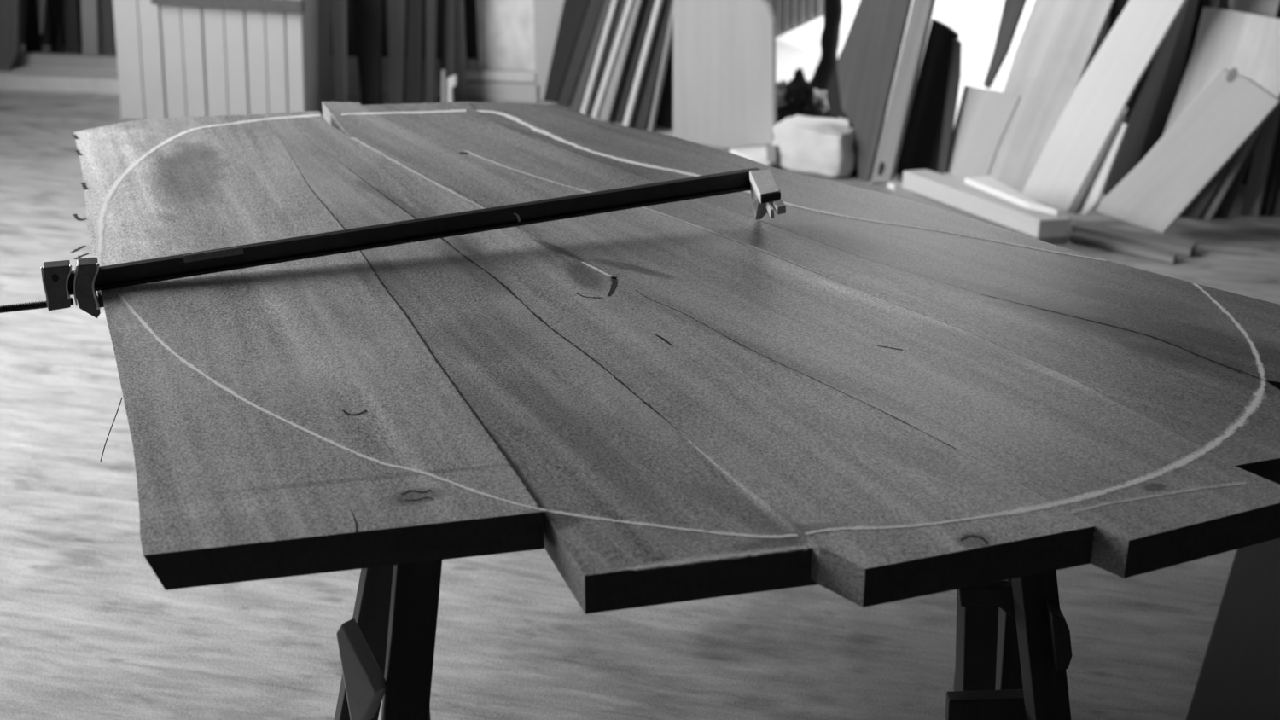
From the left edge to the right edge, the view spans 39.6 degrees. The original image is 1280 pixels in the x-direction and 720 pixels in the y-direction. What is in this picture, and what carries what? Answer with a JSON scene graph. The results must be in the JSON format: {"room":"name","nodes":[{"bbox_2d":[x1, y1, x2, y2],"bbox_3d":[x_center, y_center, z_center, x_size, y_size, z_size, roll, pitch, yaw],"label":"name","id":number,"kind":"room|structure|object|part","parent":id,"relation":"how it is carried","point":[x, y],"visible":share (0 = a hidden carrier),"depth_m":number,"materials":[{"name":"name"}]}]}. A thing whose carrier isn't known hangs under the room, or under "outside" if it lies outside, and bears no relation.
{"room":"woodworking workshop","nodes":[
{"label":"woodworking workshop","id":0,"kind":"room"},
{"bbox_2d":[21,0,478,61],"bbox_3d":[-2.414,-2.723,6.066,4.350,3.300,0.121,3,24,8],"label":"wall","id":1,"kind":"structure","parent":0,"point":[351,37],"depth_m":6.47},
{"bbox_2d":[0,44,1279,719],"bbox_3d":[-0.150,0.518,2.967,8.700,0.100,9.000,0,24,0],"label":"floor","id":2,"kind":"structure","parent":0,"point":[89,630],"depth_m":3.04,"materials":[{"name":"grey wood"}]},
{"bbox_2d":[24,0,43,52],"bbox_3d":[-2.119,-1.224,6.229,0.129,0.425,0.054,-19,30,-36],"label":"leaning board","id":3,"kind":"object","parent":2,"relation":"on","point":[33,39],"visible":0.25,"depth_m":6.24,"materials":[{"name":"black wood"}]},
{"bbox_2d":[36,0,46,34],"bbox_3d":[-2.071,-1.282,6.182,0.056,0.292,0.060,3,24,7],"label":"leaning board","id":4,"kind":"object","parent":2,"relation":"on","point":[41,3],"visible":1,"depth_m":6.20,"materials":[{"name":"grey wood"}]},
{"bbox_2d":[47,0,63,53],"bbox_3d":[-2.077,-1.255,6.321,0.052,0.405,0.080,6,25,13],"label":"leaning board","id":5,"kind":"object","parent":2,"relation":"on","point":[55,7],"visible":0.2,"depth_m":6.33,"materials":[{"name":"black wood"}]},
{"bbox_2d":[0,65,119,93],"bbox_3d":[-2.412,-0.991,6.172,1.400,0.050,0.130,3,24,8],"label":"trim","id":6,"kind":"structure","parent":2,"relation":"on","point":[22,78],"depth_m":6.07,"materials":[{"name":"grey wood"}]},
{"bbox_2d":[0,0,21,70],"bbox_3d":[-2.194,-1.179,6.078,0.207,0.453,0.076,3,24,7],"label":"leaning board","id":7,"kind":"object","parent":6,"relation":"on","point":[10,10],"visible":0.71,"depth_m":6.08,"materials":[{"name":"grey wood"}]},
{"bbox_2d":[14,52,117,69],"bbox_3d":[-2.425,-1.043,6.240,1.350,0.090,0.030,3,24,8],"label":"baseboard","id":8,"kind":"structure","parent":2,"relation":"on","point":[24,58],"depth_m":6.16,"materials":[{"name":"grey paint"}]},
{"bbox_2d":[62,0,81,54],"bbox_3d":[-2.023,-1.257,6.321,0.054,0.402,0.076,4,24,8],"label":"leaning board","id":9,"kind":"object","parent":2,"relation":"on","point":[71,8],"visible":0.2,"depth_m":6.33,"materials":[{"name":"grey wood"}]},
{"bbox_2d":[81,0,101,54],"bbox_3d":[-1.939,-1.251,6.278,0.095,0.410,0.047,3,24,7],"label":"upright post","id":10,"kind":"object","parent":2,"relation":"on","point":[90,19],"visible":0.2,"depth_m":6.29,"materials":[{"name":"grey paint"}]},
{"bbox_2d":[99,0,116,55],"bbox_3d":[-1.878,-1.251,6.295,0.116,0.415,0.037,3,24,7],"label":"leaning board","id":11,"kind":"object","parent":2,"relation":"on","point":[107,38],"visible":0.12,"depth_m":6.31,"materials":[{"name":"grey wood"}]},
{"bbox_2d":[112,0,332,121],"bbox_3d":[-1.313,-1.057,5.707,0.646,0.557,0.500,1,24,3],"label":"base cabinet","id":12,"kind":"object","parent":2,"relation":"on","point":[176,58],"visible":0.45,"depth_m":5.55,"materials":[{"name":"grey paint"}]},
{"bbox_3d":[-1.264,-1.097,5.449,0.470,0.036,0.029,4,24,2],"label":"rail","id":13,"kind":"part","parent":12,"relation":"part of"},
{"bbox_2d":[330,0,347,102],"bbox_3d":[-0.961,-1.050,5.705,0.056,0.531,0.066,3,24,7],"label":"leaning board","id":14,"kind":"object","parent":2,"relation":"on","point":[338,8],"visible":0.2,"depth_m":5.71,"materials":[{"name":"grey wood"}]},
{"bbox_2d":[351,0,383,104],"bbox_3d":[-0.879,-1.067,5.759,0.118,0.526,0.056,3,24,7],"label":"leaning board","id":15,"kind":"object","parent":2,"relation":"on","point":[368,14],"visible":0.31,"depth_m":5.77,"materials":[{"name":"black wood"}]},
{"bbox_2d":[387,0,407,104],"bbox_3d":[-0.777,-1.061,5.738,0.082,0.529,0.056,3,24,7],"label":"leaning board","id":16,"kind":"object","parent":2,"relation":"on","point":[397,9],"visible":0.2,"depth_m":5.75,"materials":[{"name":"grey wood"}]},
{"bbox_2d":[405,0,424,103],"bbox_3d":[-0.728,-1.063,5.739,0.080,0.523,0.056,3,24,7],"label":"leaning board","id":17,"kind":"object","parent":2,"relation":"on","point":[414,78],"visible":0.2,"depth_m":5.75,"materials":[{"name":"grey wood"}]},
{"bbox_2d":[424,0,437,103],"bbox_3d":[-0.673,-1.067,5.742,0.058,0.519,0.047,3,24,7],"label":"leaning board","id":18,"kind":"object","parent":2,"relation":"on","point":[431,6],"visible":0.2,"depth_m":5.76,"materials":[{"name":"grey wood"}]},
{"bbox_2d":[441,69,445,102],"bbox_3d":[-0.644,-0.897,5.829,0.015,0.114,0.026,3,24,8],"label":"offcut","id":19,"kind":"object","parent":2,"relation":"on","point":[443,71],"visible":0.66,"depth_m":5.82,"materials":[{"name":"grey wood"}]},
{"bbox_2d":[440,0,456,102],"bbox_3d":[-0.623,-1.073,5.773,0.065,0.522,0.047,3,24,7],"label":"leaning board","id":20,"kind":"object","parent":2,"relation":"on","point":[448,8],"visible":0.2,"depth_m":5.78,"materials":[{"name":"grey wood"}]},
{"bbox_2d":[447,74,456,102],"bbox_3d":[-0.615,-0.887,5.822,0.032,0.097,0.025,3,24,7],"label":"offcut","id":21,"kind":"object","parent":2,"relation":"on","point":[451,81],"visible":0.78,"depth_m":5.81,"materials":[{"name":"grey wood"}]},
{"bbox_2d":[455,0,564,102],"bbox_3d":[-0.423,-1.389,5.730,0.385,1.136,0.040,3,24,8],"label":"door","id":22,"kind":"structure","parent":2,"relation":"on","point":[516,38],"depth_m":5.89,"materials":[{"name":"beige paint"}]},
{"bbox_3d":[-0.463,-0.951,5.937,0.238,0.035,0.030,3,24,8],"label":"rail","id":23,"kind":"part","parent":22,"relation":"part of","materials":[{"name":"grey wood"}]},
{"bbox_3d":[-0.461,-0.901,5.956,0.244,0.062,0.035,3,24,8],"label":"rail","id":24,"kind":"part","parent":22,"relation":"part of","materials":[{"name":"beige paint"}]},
{"bbox_3d":[-0.443,-1.441,5.726,0.194,1.032,0.012,3,24,8],"label":"panel","id":25,"kind":"part","parent":22,"relation":"part of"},
{"bbox_2d":[100,397,1023,719],"bbox_3d":[-0.053,0.293,2.459,1.273,0.728,0.237,-5,25,-12],"label":"sawhorse","id":26,"kind":"object","parent":2,"relation":"on","point":[1008,670],"visible":0.1,"depth_m":2.56,"materials":[{"name":"grey wood"}]},
{"bbox_2d":[69,114,546,590],"bbox_3d":[-0.548,-0.096,2.356,0.384,0.042,1.545,-9,26,-19],"label":"plank","id":27,"kind":"object","parent":26,"relation":"on","point":[290,418],"visible":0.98,"depth_m":2.00,"materials":[{"name":"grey wood"}]},
{"bbox_2d":[362,101,1279,484],"bbox_3d":[0.164,-0.160,2.500,0.222,0.042,1.823,-19,30,-36],"label":"plank","id":28,"kind":"object","parent":26,"relation":"on","point":[1230,413],"visible":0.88,"depth_m":2.19,"materials":[{"name":"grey wood"}]},
{"bbox_2d":[467,101,1279,389],"bbox_3d":[0.286,-0.198,2.591,0.250,0.042,1.649,-22,32,-40],"label":"plank","id":29,"kind":"object","parent":26,"relation":"on","point":[1239,332],"visible":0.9,"depth_m":2.44,"materials":[{"name":"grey wood"}]},
{"bbox_3d":[0.523,0.219,2.647,0.045,0.710,0.030,-7,30,-12],"label":"leg","id":30,"kind":"part","parent":26,"relation":"part of","materials":[{"name":"grey wood"}]},
{"bbox_3d":[0.539,0.276,2.521,0.045,0.710,0.030,-4,19,-13],"label":"leg","id":31,"kind":"part","parent":26,"relation":"part of","materials":[{"name":"black wood"}]},
{"bbox_2d":[543,0,589,102],"bbox_3d":[-0.211,-1.093,5.802,0.219,0.508,0.075,0,24,0],"label":"leaning board","id":32,"kind":"object","parent":2,"relation":"on","point":[573,12],"visible":1,"depth_m":5.81,"materials":[{"name":"grey wood"}]},
{"bbox_2d":[557,0,605,107],"bbox_3d":[-0.161,-1.073,5.753,0.226,0.522,0.045,1,24,2],"label":"leaning board","id":33,"kind":"object","parent":2,"relation":"on","point":[589,26],"visible":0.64,"depth_m":5.77,"materials":[{"name":"grey wood"}]},
{"bbox_2d":[570,0,611,112],"bbox_3d":[-0.133,-1.054,5.708,0.194,0.531,0.034,0,24,0],"label":"batten","id":34,"kind":"object","parent":2,"relation":"on","point":[579,95],"visible":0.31,"depth_m":5.74,"materials":[{"name":"grey wood"}]},
{"bbox_2d":[580,0,619,114],"bbox_3d":[-0.107,-1.040,5.652,0.175,0.533,0.024,-2,24,-4],"label":"batten","id":35,"kind":"object","parent":2,"relation":"on","point":[613,6],"visible":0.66,"depth_m":5.67,"materials":[{"name":"white wood"}]},
{"bbox_2d":[585,0,627,116],"bbox_3d":[-0.081,-1.041,5.669,0.196,0.542,0.037,-1,24,-1],"label":"leaning board","id":36,"kind":"object","parent":2,"relation":"on","point":[621,5],"visible":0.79,"depth_m":5.68,"materials":[{"name":"grey wood"}]},
{"bbox_2d":[591,0,634,118],"bbox_3d":[-0.061,-1.027,5.611,0.192,0.542,0.026,-1,24,-1],"label":"batten","id":37,"kind":"object","parent":2,"relation":"on","point":[627,10],"visible":1,"depth_m":5.63,"materials":[{"name":"white wood"}]},
{"bbox_2d":[597,0,644,121],"bbox_3d":[-0.041,-1.022,5.608,0.194,0.548,0.038,-1,24,-2],"label":"leaning board","id":38,"kind":"object","parent":2,"relation":"on","point":[608,103],"visible":1,"depth_m":5.64,"materials":[{"name":"grey wood"}]},
{"bbox_2d":[609,0,655,123],"bbox_3d":[-0.003,-1.022,5.623,0.193,0.557,0.042,-3,24,-7],"label":"leaning board","id":39,"kind":"object","parent":2,"relation":"on","point":[631,69],"visible":0.82,"depth_m":5.64,"materials":[{"name":"grey wood"}]},
{"bbox_2d":[622,0,663,127],"bbox_3d":[0.029,-0.999,5.530,0.170,0.557,0.026,-4,24,-8],"label":"batten","id":40,"kind":"object","parent":2,"relation":"on","point":[658,4],"visible":0.92,"depth_m":5.55,"materials":[{"name":"white wood"}]},
{"bbox_2d":[628,0,673,130],"bbox_3d":[0.056,-0.994,5.540,0.182,0.569,0.055,-4,24,-9],"label":"leaning board","id":41,"kind":"object","parent":2,"relation":"on","point":[641,119],"visible":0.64,"depth_m":5.57,"materials":[{"name":"grey wood"}]},
{"bbox_2d":[647,1,673,132],"bbox_3d":[0.087,-0.988,5.529,0.139,0.572,0.019,-11,26,-23],"label":"batten","id":42,"kind":"object","parent":2,"relation":"on","point":[670,30],"visible":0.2,"depth_m":5.55,"materials":[{"name":"grey wood"}]},
{"bbox_2d":[654,32,673,128],"bbox_3d":[0.131,-1.009,5.587,0.136,0.563,0.118,15,28,29],"label":"leaning board","id":43,"kind":"object","parent":2,"relation":"on","point":[665,114],"visible":0.28,"depth_m":5.64,"materials":[{"name":"black wood"}]},
{"bbox_2d":[334,559,1072,719],"bbox_3d":[0.071,0.431,2.156,0.962,0.733,0.449,-6,25,-14],"label":"sawhorse","id":44,"kind":"object","parent":2,"relation":"on","point":[386,648],"visible":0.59,"depth_m":2.08,"materials":[{"name":"black wood"}]},
{"bbox_3d":[-0.344,0.431,2.160,0.047,0.750,0.030,2,37,-19],"label":"leg","id":45,"kind":"part","parent":44,"relation":"part of","materials":[{"name":"black wood"}]},
{"bbox_3d":[-0.269,0.529,1.940,0.047,0.734,0.030,3,13,-15],"label":"leg","id":46,"kind":"part","parent":44,"relation":"part of","materials":[{"name":"black wood"}]},
{"bbox_2d":[260,112,817,614],"bbox_3d":[-0.312,-0.083,2.340,0.224,0.052,1.671,-12,27,-25],"label":"plank","id":47,"kind":"object","parent":44,"relation":"on","point":[636,515],"visible":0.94,"depth_m":1.89,"materials":[{"name":"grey wood"}]},
{"bbox_2d":[0,167,785,318],"bbox_3d":[-0.353,-0.105,2.354,1.138,0.187,0.133,-7,25,-16],"label":"clamp","id":48,"kind":"object","parent":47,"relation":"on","point":[60,282],"visible":1,"depth_m":2.38,"materials":[{"name":"black metal"}]},
{"bbox_3d":[0.172,-0.216,2.488,0.026,0.069,0.087,-3,24,-7],"label":"head plate","id":49,"kind":"part","parent":48,"relation":"part of","materials":[{"name":"grey metal"}]},
{"bbox_2d":[281,110,1094,607],"bbox_3d":[-0.091,-0.111,2.390,0.276,0.042,1.763,-12,27,-25],"label":"plank","id":50,"kind":"object","parent":44,"relation":"on","point":[887,510],"visible":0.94,"depth_m":1.89,"materials":[{"name":"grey wood"}]},
{"bbox_2d":[321,101,1279,578],"bbox_3d":[0.037,-0.133,2.439,0.252,0.042,1.888,-16,29,-32],"label":"plank","id":51,"kind":"object","parent":44,"relation":"on","point":[1154,498],"visible":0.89,"depth_m":2.06,"materials":[{"name":"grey wood"}]},
{"bbox_3d":[0.436,0.367,2.303,0.046,0.748,0.030,-13,40,-7],"label":"leg","id":52,"kind":"part","parent":44,"relation":"part of","materials":[{"name":"black wood"}]},
{"bbox_3d":[0.493,0.438,2.143,0.046,0.738,0.030,-11,13,-11],"label":"leg","id":53,"kind":"part","parent":44,"relation":"part of","materials":[{"name":"black wood"}]},
{"bbox_2d":[672,0,776,148],"bbox_3d":[0.256,-1.010,5.345,0.382,0.757,0.061,14,28,29],"label":"panel","id":54,"kind":"object","parent":2,"relation":"on","point":[724,51],"visible":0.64,"depth_m":5.38,"materials":[{"name":"grey wood"}]},
{"bbox_2d":[729,145,771,167],"bbox_3d":[0.375,-0.602,5.317,0.129,0.025,0.205,-12,27,-24],"label":"plank","id":55,"kind":"object","parent":2,"relation":"on","point":[756,154],"visible":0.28,"depth_m":5.33,"materials":[{"name":"white wood"}]},
{"bbox_2d":[766,144,778,165],"bbox_3d":[0.400,-0.613,5.269,0.033,0.057,0.050,15,28,29],"label":"block","id":56,"kind":"object","parent":2,"relation":"on","point":[771,150],"visible":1,"depth_m":5.25,"materials":[{"name":"grey wood"}]},
{"bbox_2d":[776,107,800,122],"bbox_3d":[0.451,-0.740,5.467,0.208,0.069,0.128,15,28,29],"label":"rag","id":57,"kind":"object","parent":2,"relation":"on","point":[782,114],"visible":0.23,"depth_m":5.44,"materials":[{"name":"black fabric"}]},
{"bbox_2d":[776,80,792,108],"bbox_3d":[0.427,-0.818,5.492,0.123,0.097,0.119,-5,25,-11],"label":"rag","id":58,"kind":"object","parent":57,"relation":"on","point":[781,102],"visible":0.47,"depth_m":5.46,"materials":[{"name":"grey fabric"}]},
{"bbox_2d":[779,67,814,113],"bbox_3d":[0.481,-0.800,5.477,0.116,0.200,0.110,15,28,29],"label":"rag","id":59,"kind":"object","parent":57,"relation":"on","point":[799,90],"visible":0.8,"depth_m":5.44,"materials":[{"name":"black fabric"}]},
{"bbox_2d":[799,95,823,117],"bbox_3d":[0.518,-0.762,5.468,0.090,0.108,0.090,-16,28,-31],"label":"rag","id":60,"kind":"object","parent":59,"relation":"on","point":[811,109],"visible":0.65,"depth_m":5.44,"materials":[{"name":"black fabric"}]},
{"bbox_2d":[772,115,856,177],"bbox_3d":[0.525,-0.634,5.255,0.262,0.144,0.160,15,28,29],"label":"block","id":61,"kind":"object","parent":2,"relation":"on","point":[813,145],"visible":0.93,"depth_m":5.19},
{"bbox_2d":[813,88,828,112],"bbox_3d":[0.550,-0.811,5.573,0.123,0.078,0.091,15,28,29],"label":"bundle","id":62,"kind":"object","parent":2,"relation":"on","point":[818,95],"visible":0.27,"depth_m":5.54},
{"bbox_2d":[808,0,843,118],"bbox_3d":[0.576,-1.825,5.206,0.149,2.360,0.146,0,24,0],"label":"tarpaulin","id":63,"kind":"object","parent":2,"relation":"on","point":[821,79],"visible":0.66,"depth_m":5.57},
{"bbox_2d":[826,51,858,176],"bbox_3d":[0.622,-0.725,5.196,0.072,0.360,0.169,-19,30,-36],"label":"leaning board","id":64,"kind":"object","parent":2,"relation":"on","point":[833,93],"visible":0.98,"depth_m":5.20,"materials":[{"name":"black wood"}]},
{"bbox_2d":[836,0,912,180],"bbox_3d":[0.668,-0.849,5.102,0.220,0.665,0.122,14,28,29],"label":"leaning board","id":65,"kind":"object","parent":2,"relation":"on","point":[867,64],"visible":1,"depth_m":5.10,"materials":[{"name":"grey wood"}]},
{"bbox_2d":[887,182,894,190],"bbox_3d":[0.844,-0.454,5.005,0.076,0.016,0.348,-16,29,-32],"label":"plank","id":66,"kind":"object","parent":2,"relation":"on","point":[891,185],"visible":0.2,"depth_m":5.10,"materials":[{"name":"white wood"}]},
{"bbox_2d":[870,0,936,183],"bbox_3d":[0.761,-0.826,5.041,0.186,0.676,0.062,-9,26,-19],"label":"leaning board","id":67,"kind":"object","parent":2,"relation":"on","point":[922,11],"visible":1,"depth_m":5.05,"materials":[{"name":"grey wood"}]},
{"bbox_2d":[895,18,959,174],"bbox_3d":[0.840,-0.756,5.154,0.155,0.453,0.090,14,27,28],"label":"leaning board","id":68,"kind":"object","parent":2,"relation":"on","point":[922,142],"visible":0.83,"depth_m":5.15,"materials":[{"name":"black wood"}]},
{"bbox_2d":[937,37,961,174],"bbox_3d":[0.893,-0.727,5.109,0.033,0.388,0.075,14,27,28],"label":"leaning board","id":69,"kind":"object","parent":2,"relation":"on","point":[955,67],"visible":0.88,"depth_m":5.10,"materials":[{"name":"black wood"}]},
{"bbox_2d":[894,180,1068,244],"bbox_3d":[0.924,-0.405,4.823,0.093,0.040,0.566,-17,29,-34],"label":"plank","id":70,"kind":"object","parent":2,"relation":"on","point":[899,190],"visible":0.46,"depth_m":4.85,"materials":[{"name":"grey wood"}]},
{"bbox_2d":[901,168,1069,238],"bbox_3d":[0.930,-0.425,4.754,0.115,0.050,0.536,-16,29,-32],"label":"plank","id":71,"kind":"object","parent":70,"relation":"on","point":[951,191],"visible":0.98,"depth_m":4.70,"materials":[{"name":"white wood"}]},
{"bbox_2d":[964,175,1057,215],"bbox_3d":[0.990,-0.435,4.686,0.068,0.018,0.326,-14,28,-29],"label":"wooden board","id":72,"kind":"object","parent":71,"relation":"on","point":[988,184],"visible":1,"depth_m":4.69,"materials":[{"name":"white wood"}]},
{"bbox_2d":[947,85,1020,180],"bbox_3d":[0.980,-0.637,5.103,0.191,0.277,0.084,15,28,30],"label":"leaning board","id":73,"kind":"object","parent":2,"relation":"on","point":[983,118],"visible":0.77,"depth_m":5.10,"materials":[{"name":"white wood"}]},
{"bbox_2d":[983,0,1026,88],"bbox_3d":[1.047,-0.965,5.015,0.146,0.393,0.067,-6,25,-13],"label":"leaning board","id":74,"kind":"object","parent":73,"relation":"on","point":[1012,11],"visible":1,"depth_m":5.01,"materials":[{"name":"grey wood"}]},
{"bbox_2d":[988,0,1114,193],"bbox_3d":[1.145,-0.814,4.991,0.383,0.692,0.166,-5,25,-12],"label":"wooden board","id":75,"kind":"object","parent":2,"relation":"on","point":[1059,38],"visible":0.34,"depth_m":4.98,"materials":[{"name":"grey wood"}]},
{"bbox_2d":[1067,103,1128,212],"bbox_3d":[1.229,-0.540,4.765,0.138,0.303,0.024,-2,24,-4],"label":"batten","id":76,"kind":"object","parent":2,"relation":"on","point":[1074,205],"visible":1,"depth_m":4.77,"materials":[{"name":"grey wood"}]},
{"bbox_2d":[1074,116,1127,213],"bbox_3d":[1.236,-0.527,4.764,0.119,0.282,0.021,-3,24,-7],"label":"batten","id":77,"kind":"object","parent":2,"relation":"on","point":[1125,119],"visible":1,"depth_m":4.77,"materials":[{"name":"grey wood"}]},
{"bbox_2d":[1078,122,1128,215],"bbox_3d":[1.242,-0.511,4.762,0.111,0.257,0.032,-5,24,-11],"label":"batten","id":78,"kind":"object","parent":2,"relation":"on","point":[1096,193],"visible":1,"depth_m":4.76,"materials":[{"name":"white wood"}]},
{"bbox_2d":[1021,0,1186,210],"bbox_3d":[1.277,-0.754,4.786,0.436,0.717,0.104,-1,24,-2],"label":"wooden board","id":79,"kind":"object","parent":2,"relation":"on","point":[1112,77],"visible":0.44,"depth_m":4.80,"materials":[{"name":"white wood"}]},
{"bbox_2d":[1068,231,1176,263],"bbox_3d":[1.264,-0.296,4.648,0.292,0.016,0.045,17,29,34],"label":"plank","id":80,"kind":"object","parent":2,"relation":"on","point":[1085,238],"visible":1,"depth_m":4.63,"materials":[{"name":"grey wood"}]},
{"bbox_2d":[1071,221,1196,256],"bbox_3d":[1.303,-0.324,4.698,0.328,0.022,0.059,15,28,31],"label":"plank","id":81,"kind":"object","parent":2,"relation":"on","point":[1158,242],"visible":1,"depth_m":4.67,"materials":[{"name":"grey wood"}]},
{"bbox_2d":[1096,68,1279,233],"bbox_3d":[1.418,-0.543,4.604,0.419,0.439,0.096,5,24,11],"label":"leaning board","id":82,"kind":"object","parent":81,"relation":"on","point":[1232,106],"visible":1,"depth_m":4.59,"materials":[{"name":"white wood"}]},
{"bbox_2d":[1102,0,1222,195],"bbox_3d":[1.463,-0.771,4.949,0.239,0.649,0.173,13,27,27],"label":"leaning board","id":83,"kind":"object","parent":2,"relation":"on","point":[1126,159],"visible":0.37,"depth_m":4.97,"materials":[{"name":"grey wood"}]},
{"bbox_2d":[1136,0,1200,165],"bbox_3d":[1.472,-0.784,4.892,0.172,0.537,0.062,-14,27,-28],"label":"leaning board","id":84,"kind":"object","parent":83,"relation":"on","point":[1174,74],"visible":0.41,"depth_m":4.89,"materials":[{"name":"grey wood"}]},
{"bbox_2d":[1180,141,1245,219],"bbox_3d":[1.588,-0.552,4.819,0.210,0.356,0.045,0,24,0],"label":"leaning board","id":85,"kind":"object","parent":2,"relation":"on","point":[1195,210],"visible":0.34,"depth_m":4.85,"materials":[{"name":"black wood"}]},
{"bbox_2d":[1228,0,1279,17],"bbox_3d":[1.656,-0.923,4.749,0.171,0.354,0.103,14,27,28],"label":"leaning board","id":86,"kind":"object","parent":85,"relation":"on","point":[1265,8],"visible":0.1,"depth_m":4.74,"materials":[{"name":"grey wood"}]},
{"bbox_2d":[1162,6,1279,136],"bbox_3d":[1.556,-0.655,4.792,0.439,0.566,0.145,5,25,12],"label":"leaning board","id":87,"kind":"object","parent":2,"relation":"on","point":[1249,43],"visible":0.36,"depth_m":4.71,"materials":[{"name":"grey wood"}]},
{"bbox_2d":[1185,538,1279,719],"bbox_3d":[1.309,0.431,3.013,0.603,0.019,1.224,11,26,22],"label":"wooden board","id":88,"kind":"object","parent":2,"relation":"on","point":[1239,677],"visible":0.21,"depth_m":2.90,"materials":[{"name":"grey wood"}]},
{"bbox_2d":[1201,115,1269,220],"bbox_3d":[1.626,-0.548,4.811,0.173,0.355,0.029,-1,24,-2],"label":"leaning board","id":89,"kind":"object","parent":2,"relation":"on","point":[1217,200],"visible":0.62,"depth_m":4.82,"materials":[{"name":"grey wood"}]},
{"bbox_2d":[1214,118,1268,218],"bbox_3d":[1.644,-0.555,4.838,0.148,0.345,0.045,-7,25,-16],"label":"leaning board","id":90,"kind":"object","parent":2,"relation":"on","point":[1225,206],"visible":0.46,"depth_m":4.85,"materials":[{"name":"black wood"}]},
{"bbox_2d":[1240,103,1279,216],"bbox_3d":[1.706,-0.563,4.872,0.049,0.332,0.100,15,28,29],"label":"leaning board","id":91,"kind":"object","parent":2,"relation":"on","point":[1252,204],"visible":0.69,"depth_m":4.87,"materials":[{"name":"black wood"}]},
{"bbox_2d":[1260,121,1279,215],"bbox_3d":[1.751,-0.562,4.870,0.031,0.332,0.100,15,28,30],"label":"leaning board","id":92,"kind":"object","parent":2,"relation":"on","point":[1274,171],"visible":1,"depth_m":4.88,"materials":[{"name":"black wood"}]},
{"bbox_2d":[1270,174,1279,216],"bbox_3d":[1.804,-0.560,4.854,0.095,0.340,0.102,15,28,29],"label":"leaning board","id":93,"kind":"object","parent":2,"relation":"on","point":[1276,206],"visible":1,"depth_m":4.89,"materials":[{"name":"grey wood"}]},
{"bbox_2d":[766,0,824,38],"bbox_3d":[0.557,-2.482,6.652,0.416,2.816,0.025,15,28,29],"label":"wooden board","id":94,"kind":"object","parent":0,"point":[789,15],"visible":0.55,"depth_m":7.10,"materials":[{"name":"wood"}]},
{"bbox_2d":[1110,0,1279,186],"bbox_3d":[2.042,-1.967,4.368,5.550,3.300,0.121,15,28,29],"label":"wall","id":95,"kind":"structure","parent":0,"point":[1119,6],"depth_m":5.17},
{"bbox_2d":[1083,5,1112,74],"bbox_3d":[0.816,-1.877,5.262,1.403,2.410,0.160,15,28,29],"label":"leaning board","id":96,"kind":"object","parent":95,"relation":"in","point":[1106,30],"depth_m":5.20,"materials":[{"name":"grey wood"}]},
{"label":"outside","id":97,"kind":"structure","parent":0,"visible":0},
{"bbox_2d":[775,0,1083,129],"bbox_3d":[4.000,-2.313,9.534,10.000,0.050,8.700,0,24,0],"label":"sky","id":98,"kind":"structure","parent":97,"point":[976,22],"depth_m":7.19,"materials":[{"name":"white"}]}
]}

